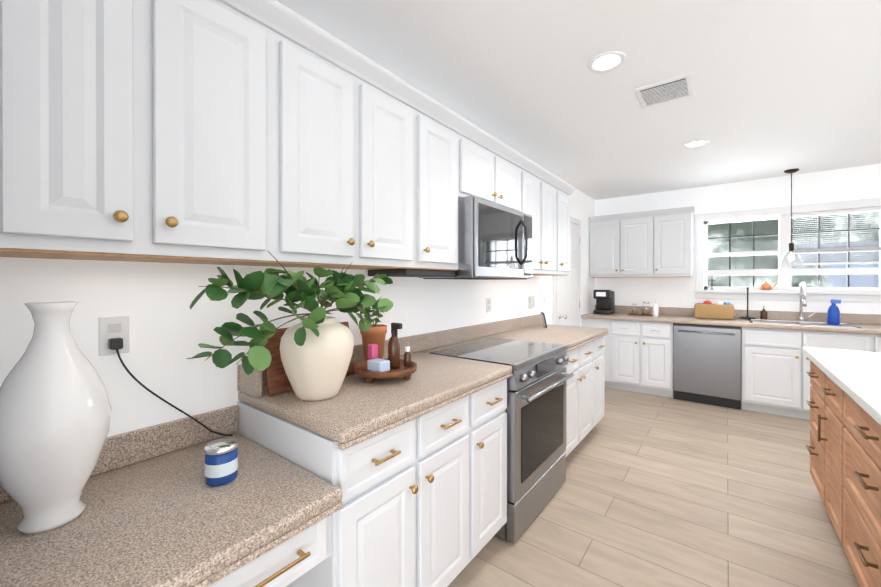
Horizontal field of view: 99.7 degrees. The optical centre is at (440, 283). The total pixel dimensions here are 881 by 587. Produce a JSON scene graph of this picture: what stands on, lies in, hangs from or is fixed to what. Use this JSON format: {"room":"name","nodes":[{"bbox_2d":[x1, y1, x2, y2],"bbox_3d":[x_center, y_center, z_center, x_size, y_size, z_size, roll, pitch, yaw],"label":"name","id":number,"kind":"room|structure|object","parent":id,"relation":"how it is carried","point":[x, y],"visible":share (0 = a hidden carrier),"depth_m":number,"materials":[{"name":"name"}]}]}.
{"room":"kitchen","nodes":[
{"label":"kitchen","id":0,"kind":"room"},
{"bbox_2d":[0,189,595,436],"bbox_3d":[-0.206,0.072,2.301,0.150,2.500,8.020,0,0,38],"label":"wall","id":1,"kind":"structure","parent":0,"point":[169,330],"depth_m":1.27,"materials":[{"name":"white paint"}]},
{"bbox_2d":[0,0,151,261],"bbox_3d":[-0.955,-0.481,0.932,0.328,0.815,0.260,0,0,38],"label":"upper cabinet","id":2,"kind":"object","parent":1,"relation":"attached to","point":[76,75],"depth_m":0.84,"materials":[{"name":"white wood"}]},
{"bbox_2d":[99,316,128,355],"bbox_3d":[-1.001,0.159,1.140,0.007,0.116,0.072,0,0,38],"label":"outlet","id":3,"kind":"object","parent":1,"relation":"attached to","point":[114,327],"visible":0.94,"depth_m":1.14,"materials":[{"name":"white plastic"}]},
{"bbox_2d":[109,338,232,435],"bbox_3d":[-0.883,0.363,1.243,0.055,0.392,0.336,0,0,38],"label":"cord","id":4,"kind":"object","parent":3,"relation":"attached to","point":[116,344],"visible":0.96,"depth_m":1.15,"materials":[{"name":"black plastic"}]},
{"bbox_2d":[140,0,279,265],"bbox_3d":[-0.771,-0.482,1.169,0.328,0.815,0.340,0,0,38],"label":"upper cabinet","id":5,"kind":"object","parent":1,"relation":"attached to","point":[237,132],"depth_m":1.07,"materials":[{"name":"white wood"}]},
{"bbox_2d":[268,4,419,271],"bbox_3d":[-0.455,-0.483,1.580,0.328,0.815,0.697,0,0,38],"label":"upper cabinet","id":6,"kind":"object","parent":1,"relation":"attached to","point":[350,127],"depth_m":1.42,"materials":[{"name":"white wood"}]},
{"bbox_2d":[420,92,463,271],"bbox_3d":[-0.128,-0.485,2.004,0.328,0.815,0.373,0,0,38],"label":"upper cabinet","id":7,"kind":"object","parent":1,"relation":"attached to","point":[441,131],"depth_m":1.90,"materials":[{"name":"white wood"}]},
{"bbox_2d":[486,298,490,312],"bbox_3d":[0.382,0.170,2.934,0.007,0.116,0.072,0,0,38],"label":"outlet","id":8,"kind":"object","parent":1,"relation":"attached to","point":[488,304],"visible":1,"depth_m":2.92,"materials":[{"name":"white plastic"}]},
{"bbox_2d":[464,120,523,212],"bbox_3d":[0.218,-0.691,2.452,0.328,0.405,0.760,0,0,38],"label":"upper cabinet","id":9,"kind":"object","parent":1,"relation":"attached to","point":[493,171],"depth_m":2.31,"materials":[{"name":"white wood"}]},
{"bbox_2d":[418,196,531,279],"bbox_3d":[0.275,-0.253,2.409,0.461,0.451,0.754,0,0,38],"label":"microwave","id":10,"kind":"object","parent":9,"relation":"attached to","point":[494,241],"visible":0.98,"depth_m":2.15,"materials":[{"name":"silver metal"}]},
{"bbox_2d":[528,296,534,307],"bbox_3d":[0.871,0.177,3.542,0.039,0.118,0.072,0,0,38],"label":"outlet","id":11,"kind":"object","parent":1,"relation":"attached to","point":[531,301],"visible":0.96,"depth_m":3.52,"materials":[{"name":"white plastic"}]},
{"bbox_2d":[524,156,559,275],"bbox_3d":[0.666,-0.488,3.034,0.328,0.815,0.710,0,0,38],"label":"upper cabinet","id":12,"kind":"object","parent":1,"relation":"attached to","point":[541,189],"depth_m":2.97,"materials":[{"name":"white wood"}]},
{"bbox_2d":[543,294,545,304],"bbox_3d":[1.073,0.167,3.828,0.009,0.116,0.072,0,0,38],"label":"light switch","id":13,"kind":"object","parent":1,"relation":"attached to","point":[544,299],"visible":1,"depth_m":3.82,"materials":[{"name":"white plastic"}]},
{"bbox_2d":[560,180,571,275],"bbox_3d":[0.993,-0.489,3.458,0.328,0.815,0.360,0,0,38],"label":"upper cabinet","id":14,"kind":"object","parent":1,"relation":"attached to","point":[565,189],"depth_m":3.37,"materials":[{"name":"white wood"}]},
{"bbox_2d":[552,216,580,325],"bbox_3d":[1.494,0.256,4.365,0.022,2.120,0.915,0,0,38],"label":"door frame","id":15,"kind":"structure","parent":1,"relation":"attached to","point":[573,220],"depth_m":4.53,"materials":[{"name":"white wood"}]},
{"bbox_2d":[556,222,579,325],"bbox_3d":[1.530,0.291,4.340,0.104,2.030,0.768,0,0,38],"label":"pantry door","id":16,"kind":"structure","parent":1,"relation":"in","point":[567,301],"depth_m":4.42,"materials":[{"name":"white wood"}]},
{"bbox_2d":[277,0,880,199],"bbox_3d":[1.748,-1.214,0.696,5.200,0.080,8.170,0,0,38],"label":"ceiling","id":17,"kind":"structure","parent":0,"point":[781,87],"depth_m":2.11,"materials":[{"name":"white paint"}]},
{"bbox_2d":[587,51,626,72],"bbox_3d":[0.881,-1.172,1.970,0.190,0.008,0.190,0,0,38],"label":"recessed light","id":18,"kind":"object","parent":17,"relation":"in","point":[608,61],"visible":1,"depth_m":1.96,"materials":[{"name":"white plastic"}]},
{"bbox_2d":[634,73,694,107],"bbox_3d":[1.373,-1.170,2.273,0.290,0.015,0.300,0,0,38],"label":"ceiling vent","id":19,"kind":"object","parent":17,"relation":"in","point":[668,90],"visible":1,"depth_m":2.25,"materials":[{"name":"white metal"}]},
{"bbox_2d":[683,139,709,147],"bbox_3d":[2.154,-1.176,3.130,0.190,0.008,0.190,0,0,38],"label":"recessed light","id":20,"kind":"object","parent":17,"relation":"in","point":[696,143],"visible":0.98,"depth_m":3.12,"materials":[{"name":"white plastic"}]},
{"bbox_2d":[779,168,802,266],"bbox_3d":[3.662,-0.677,3.875,0.194,1.009,0.194,0,0,38],"label":"pendant light","id":21,"kind":"object","parent":17,"relation":"hanging from","point":[790,257],"visible":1,"depth_m":3.87,"materials":[{"name":"glass"}]},
{"bbox_2d":[448,387,859,586],"bbox_3d":[1.748,1.356,0.703,5.200,0.060,8.170,0,0,38],"label":"floor","id":22,"kind":"structure","parent":0,"point":[656,491],"depth_m":2.14,"materials":[{"name":"beige tile"}]},
{"bbox_2d":[0,405,342,586],"bbox_3d":[-0.715,0.895,0.980,0.652,0.860,0.623,0,0,38],"label":"countertop","id":23,"kind":"structure","parent":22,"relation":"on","point":[158,512],"depth_m":0.91,"materials":[{"name":"stone"}]},
{"bbox_2d":[0,301,111,533],"bbox_3d":[-0.928,0.305,0.889,0.213,0.520,0.213,0,0,38],"label":"vase","id":24,"kind":"object","parent":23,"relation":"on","point":[55,412],"visible":1,"depth_m":0.84,"materials":[{"name":"white ceramic"}]},
{"bbox_2d":[204,438,237,485],"bbox_3d":[-0.631,0.512,1.070,0.084,0.104,0.084,0,0,38],"label":"can","id":25,"kind":"object","parent":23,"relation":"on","point":[221,461],"visible":1,"depth_m":1.04,"materials":[{"name":"blue metal"}]},
{"bbox_2d":[237,392,476,586],"bbox_3d":[-0.324,0.888,1.517,0.617,0.868,0.700,0,0,38],"label":"base cabinet","id":26,"kind":"object","parent":22,"relation":"on","point":[424,499],"depth_m":1.27,"materials":[{"name":"white wood"}]},
{"bbox_2d":[477,379,506,553],"bbox_3d":[-0.006,0.887,1.930,0.617,0.868,0.343,0,0,38],"label":"base cabinet","id":27,"kind":"object","parent":22,"relation":"on","point":[491,400],"depth_m":1.74,"materials":[{"name":"white wood"}]},
{"bbox_2d":[429,337,573,542],"bbox_3d":[0.408,0.863,2.309,0.619,0.916,0.758,0,0,38],"label":"range","id":28,"kind":"object","parent":22,"relation":"on","point":[535,410],"visible":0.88,"depth_m":2.08,"materials":[{"name":"silver metal"}]},
{"bbox_2d":[565,339,596,456],"bbox_3d":[0.792,0.884,2.964,0.617,0.868,0.742,0,0,38],"label":"base cabinet","id":29,"kind":"object","parent":22,"relation":"on","point":[581,389],"depth_m":2.80,"materials":[{"name":"white wood"}]},
{"bbox_2d":[582,318,613,387],"bbox_3d":[2.160,0.878,4.941,0.371,0.868,0.647,0,0,38],"label":"base cabinet","id":30,"kind":"object","parent":22,"relation":"on","point":[608,353],"depth_m":4.62,"materials":[{"name":"white wood"}]},
{"bbox_2d":[581,305,880,334],"bbox_3d":[3.561,0.375,3.843,3.927,0.140,0.672,0,0,38],"label":"countertop","id":31,"kind":"structure","parent":30,"relation":"on","point":[869,323],"depth_m":4.04,"materials":[{"name":"stone"}]},
{"bbox_2d":[593,290,614,314],"bbox_3d":[2.172,0.241,4.935,0.200,0.320,0.305,0,0,38],"label":"coffee maker","id":32,"kind":"object","parent":31,"relation":"on","point":[605,302],"visible":1,"depth_m":4.87,"materials":[{"name":"black plastic"}]},
{"bbox_2d":[628,313,651,315],"bbox_3d":[2.544,0.396,4.721,0.270,0.012,0.150,0,0,38],"label":"tray","id":33,"kind":"object","parent":31,"relation":"on","point":[640,314],"visible":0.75,"depth_m":4.67,"materials":[{"name":"brown wood"}]},
{"bbox_2d":[632,304,637,313],"bbox_3d":[2.489,0.322,4.757,0.076,0.132,0.076,0,0,38],"label":"glass jar","id":34,"kind":"object","parent":33,"relation":"on","point":[634,311],"visible":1,"depth_m":4.73,"materials":[{"name":"beige"}]},
{"bbox_2d":[642,302,650,314],"bbox_3d":[2.592,0.308,4.677,0.100,0.162,0.100,0,0,38],"label":"glass jar","id":35,"kind":"object","parent":33,"relation":"on","point":[645,311],"visible":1,"depth_m":4.64,"materials":[{"name":"beige"}]},
{"bbox_2d":[652,301,658,316],"bbox_3d":[2.602,0.306,4.493,0.064,0.193,0.064,0,0,38],"label":"lotion bottle","id":36,"kind":"object","parent":31,"relation":"on","point":[655,310],"visible":1,"depth_m":4.47,"materials":[{"name":"white plastic"}]},
{"bbox_2d":[694,300,733,319],"bbox_3d":[3.147,0.299,4.275,0.360,0.207,0.220,0,0,38],"label":"basket","id":37,"kind":"object","parent":31,"relation":"on","point":[707,309],"visible":1,"depth_m":4.19,"materials":[{"name":"wicker"}]},
{"bbox_2d":[739,287,755,318],"bbox_3d":[3.474,0.219,4.199,0.146,0.352,0.146,0,0,38],"label":"paper towel holder","id":38,"kind":"object","parent":31,"relation":"on","point":[747,316],"visible":1,"depth_m":4.19,"materials":[{"name":"black metal"}]},
{"bbox_2d":[760,306,766,319],"bbox_3d":[3.604,0.325,4.139,0.060,0.156,0.065,0,0,38],"label":"soap pump","id":39,"kind":"object","parent":31,"relation":"on","point":[763,314],"visible":0.88,"depth_m":4.12,"materials":[{"name":"brown"}]},
{"bbox_2d":[748,319,860,327],"bbox_3d":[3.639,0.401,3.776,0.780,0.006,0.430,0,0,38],"label":"sink","id":40,"kind":"object","parent":31,"relation":"in","point":[847,325],"visible":0.98,"depth_m":3.74,"materials":[{"name":"silver metal"}]},
{"bbox_2d":[827,299,840,323],"bbox_3d":[3.938,0.282,3.715,0.093,0.245,0.052,0,0,38],"label":"spray bottle","id":41,"kind":"object","parent":40,"relation":"on","point":[833,314],"visible":0.92,"depth_m":3.70,"materials":[{"name":"blue plastic"}]},
{"bbox_2d":[798,282,815,320],"bbox_3d":[3.815,0.196,3.848,0.141,0.416,0.262,0,0,38],"label":"faucet","id":42,"kind":"object","parent":31,"relation":"on","point":[803,301],"visible":0.96,"depth_m":3.93,"materials":[{"name":"silver metal"}]},
{"bbox_2d":[597,336,604,422],"bbox_3d":[1.132,0.882,3.405,0.617,0.868,0.371,0,0,38],"label":"base cabinet","id":43,"kind":"object","parent":22,"relation":"on","point":[601,341],"depth_m":3.25,"materials":[{"name":"white wood"}]},
{"bbox_2d":[237,314,608,449],"bbox_3d":[0.373,0.386,2.398,0.642,0.154,2.950,0,0,38],"label":"countertop","id":44,"kind":"structure","parent":43,"relation":"on","point":[356,409],"depth_m":1.47,"materials":[{"name":"stone"}]},
{"bbox_2d":[263,322,354,394],"bbox_3d":[-0.525,0.291,1.525,0.020,0.240,0.400,-17,-10,36],"label":"cutting board","id":45,"kind":"object","parent":44,"relation":"on","point":[277,380],"visible":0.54,"depth_m":1.39,"materials":[{"name":"brown wood"}]},
{"bbox_2d":[280,316,353,400],"bbox_3d":[-0.453,0.268,1.367,0.261,0.286,0.261,0,0,38],"label":"vase","id":46,"kind":"object","parent":44,"relation":"on","point":[315,367],"visible":0.77,"depth_m":1.28,"materials":[{"name":"beige ceramic"}]},
{"bbox_2d":[186,251,392,374],"bbox_3d":[-0.441,0.088,1.311,0.350,0.388,0.752,0,0,38],"label":"plant","id":47,"kind":"object","parent":46,"relation":"in","point":[342,291],"visible":1,"depth_m":1.20,"materials":[{"name":"green plant"}]},
{"bbox_2d":[360,309,386,360],"bbox_3d":[-0.332,0.257,1.843,0.132,0.303,0.132,0,0,38],"label":"terracotta pot","id":48,"kind":"object","parent":44,"relation":"on","point":[375,333],"visible":0.75,"depth_m":1.80,"materials":[{"name":"brown ceramic"}]},
{"bbox_2d":[354,359,416,382],"bbox_3d":[-0.239,0.383,1.620,0.274,0.054,0.274,0,0,38],"label":"wood tray","id":49,"kind":"object","parent":44,"relation":"on","point":[361,369],"visible":0.69,"depth_m":1.53,"materials":[{"name":"brown wood"}]},
{"bbox_2d":[367,344,389,371],"bbox_3d":[-0.273,0.317,1.583,0.130,0.100,0.080,0,0,38],"label":"soap","id":50,"kind":"object","parent":49,"relation":"on","point":[375,363],"visible":0.94,"depth_m":1.55,"materials":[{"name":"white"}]},
{"bbox_2d":[388,322,401,367],"bbox_3d":[-0.197,0.270,1.625,0.071,0.195,0.052,0,0,38],"label":"spray bottle","id":51,"kind":"object","parent":49,"relation":"on","point":[393,351],"visible":0.96,"depth_m":1.61,"materials":[{"name":"brown glass"}]},
{"bbox_2d":[404,346,410,366],"bbox_3d":[-0.147,0.324,1.657,0.032,0.086,0.032,0,0,38],"label":"bottle","id":52,"kind":"object","parent":49,"relation":"on","point":[407,358],"visible":1,"depth_m":1.65,"materials":[{"name":"brown glass"}]},
{"bbox_2d":[541,312,546,327],"bbox_3d":[0.950,0.334,3.411,0.013,0.140,0.100,-12,0,3],"label":"picture frame","id":53,"kind":"object","parent":44,"relation":"on","point":[543,319],"visible":0.94,"depth_m":3.38,"materials":[{"name":"silver plastic"}]},
{"bbox_2d":[614,320,673,397],"bbox_3d":[2.559,0.879,4.633,0.636,0.868,0.647,0,0,38],"label":"base cabinet","id":54,"kind":"object","parent":22,"relation":"on","point":[643,351],"depth_m":4.37,"materials":[{"name":"white wood"}]},
{"bbox_2d":[673,323,740,409],"bbox_3d":[3.018,0.881,4.212,0.597,0.866,0.659,0,0,38],"label":"dishwasher","id":55,"kind":"object","parent":22,"relation":"on","point":[706,364],"visible":0.98,"depth_m":3.98,"materials":[{"name":"grey metal"}]},
{"bbox_2d":[741,327,873,419],"bbox_3d":[3.644,0.881,3.797,0.892,0.868,0.647,0,0,38],"label":"base cabinet","id":56,"kind":"object","parent":22,"relation":"on","point":[775,367],"depth_m":3.63,"materials":[{"name":"white wood"}]},
{"bbox_2d":[806,360,880,586],"bbox_3d":[2.014,0.889,1.084,1.105,0.868,2.420,0,0,38],"label":"kitchen island","id":57,"kind":"object","parent":22,"relation":"on","point":[844,448],"visible":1,"depth_m":1.62,"materials":[{"name":"brown wood"}]},
{"bbox_2d":[802,347,880,424],"bbox_3d":[2.032,0.433,1.069,1.140,0.040,2.500,0,0,38],"label":"island countertop","id":58,"kind":"structure","parent":57,"relation":"on","point":[855,376],"depth_m":1.74,"materials":[{"name":"white stone"}]},
{"bbox_2d":[874,335,880,352],"bbox_3d":[4.351,0.883,3.252,0.893,0.868,0.647,0,0,38],"label":"base cabinet","id":59,"kind":"object","parent":22,"relation":"on","point":[877,338],"depth_m":3.25,"materials":[{"name":"white wood"}]},
{"bbox_2d":[596,164,880,314],"bbox_3d":[4.256,0.067,3.829,5.050,2.500,0.150,0,0,38],"label":"wall","id":60,"kind":"structure","parent":0,"point":[861,182],"depth_m":4.33,"materials":[{"name":"white paint"}]},
{"bbox_2d":[589,206,694,277],"bbox_3d":[2.576,-0.490,4.797,1.181,0.821,0.363,0,0,38],"label":"upper cabinet","id":61,"kind":"object","parent":60,"relation":"attached to","point":[652,243],"visible":0.98,"depth_m":4.64,"materials":[{"name":"white wood"}]},
{"bbox_2d":[693,197,880,302],"bbox_3d":[3.811,-0.331,4.102,1.680,1.035,0.140,0,0,38],"label":"window","id":62,"kind":"structure","parent":60,"relation":"in","point":[786,273],"depth_m":4.11,"materials":[{"name":"white wood"}]},
{"bbox_2d":[759,281,777,289],"bbox_3d":[3.687,0.022,4.173,0.159,0.107,0.110,0,0,38],"label":"kettle","id":63,"kind":"object","parent":62,"relation":"on","point":[765,285],"visible":1,"depth_m":4.15,"materials":[{"name":"orange metal"}]},
{"bbox_2d":[805,278,831,289],"bbox_3d":[3.993,0.006,3.938,0.230,0.140,0.068,0,0,38],"label":"glassware","id":64,"kind":"object","parent":62,"relation":"on","point":[818,283],"visible":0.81,"depth_m":3.92,"materials":[{"name":"clear glass"}]},
{"bbox_2d":[792,207,880,264],"bbox_3d":[4.121,-0.481,3.865,0.670,0.560,0.036,0,0,38],"label":"window blinds","id":65,"kind":"object","parent":62,"relation":"attached to","point":[857,210],"visible":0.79,"depth_m":3.85,"materials":[{"name":"white"}]},
{"label":"outside","id":66,"kind":"structure","parent":0,"visible":0},
{"bbox_2d":[708,211,878,286],"bbox_3d":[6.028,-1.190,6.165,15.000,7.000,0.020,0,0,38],"label":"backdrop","id":67,"kind":"structure","parent":66,"point":[768,246],"depth_m":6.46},
{"bbox_2d":[792,241,878,286],"bbox_3d":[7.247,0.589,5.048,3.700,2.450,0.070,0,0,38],"label":"house","id":68,"kind":"structure","parent":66,"point":[861,280],"depth_m":5.76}
]}

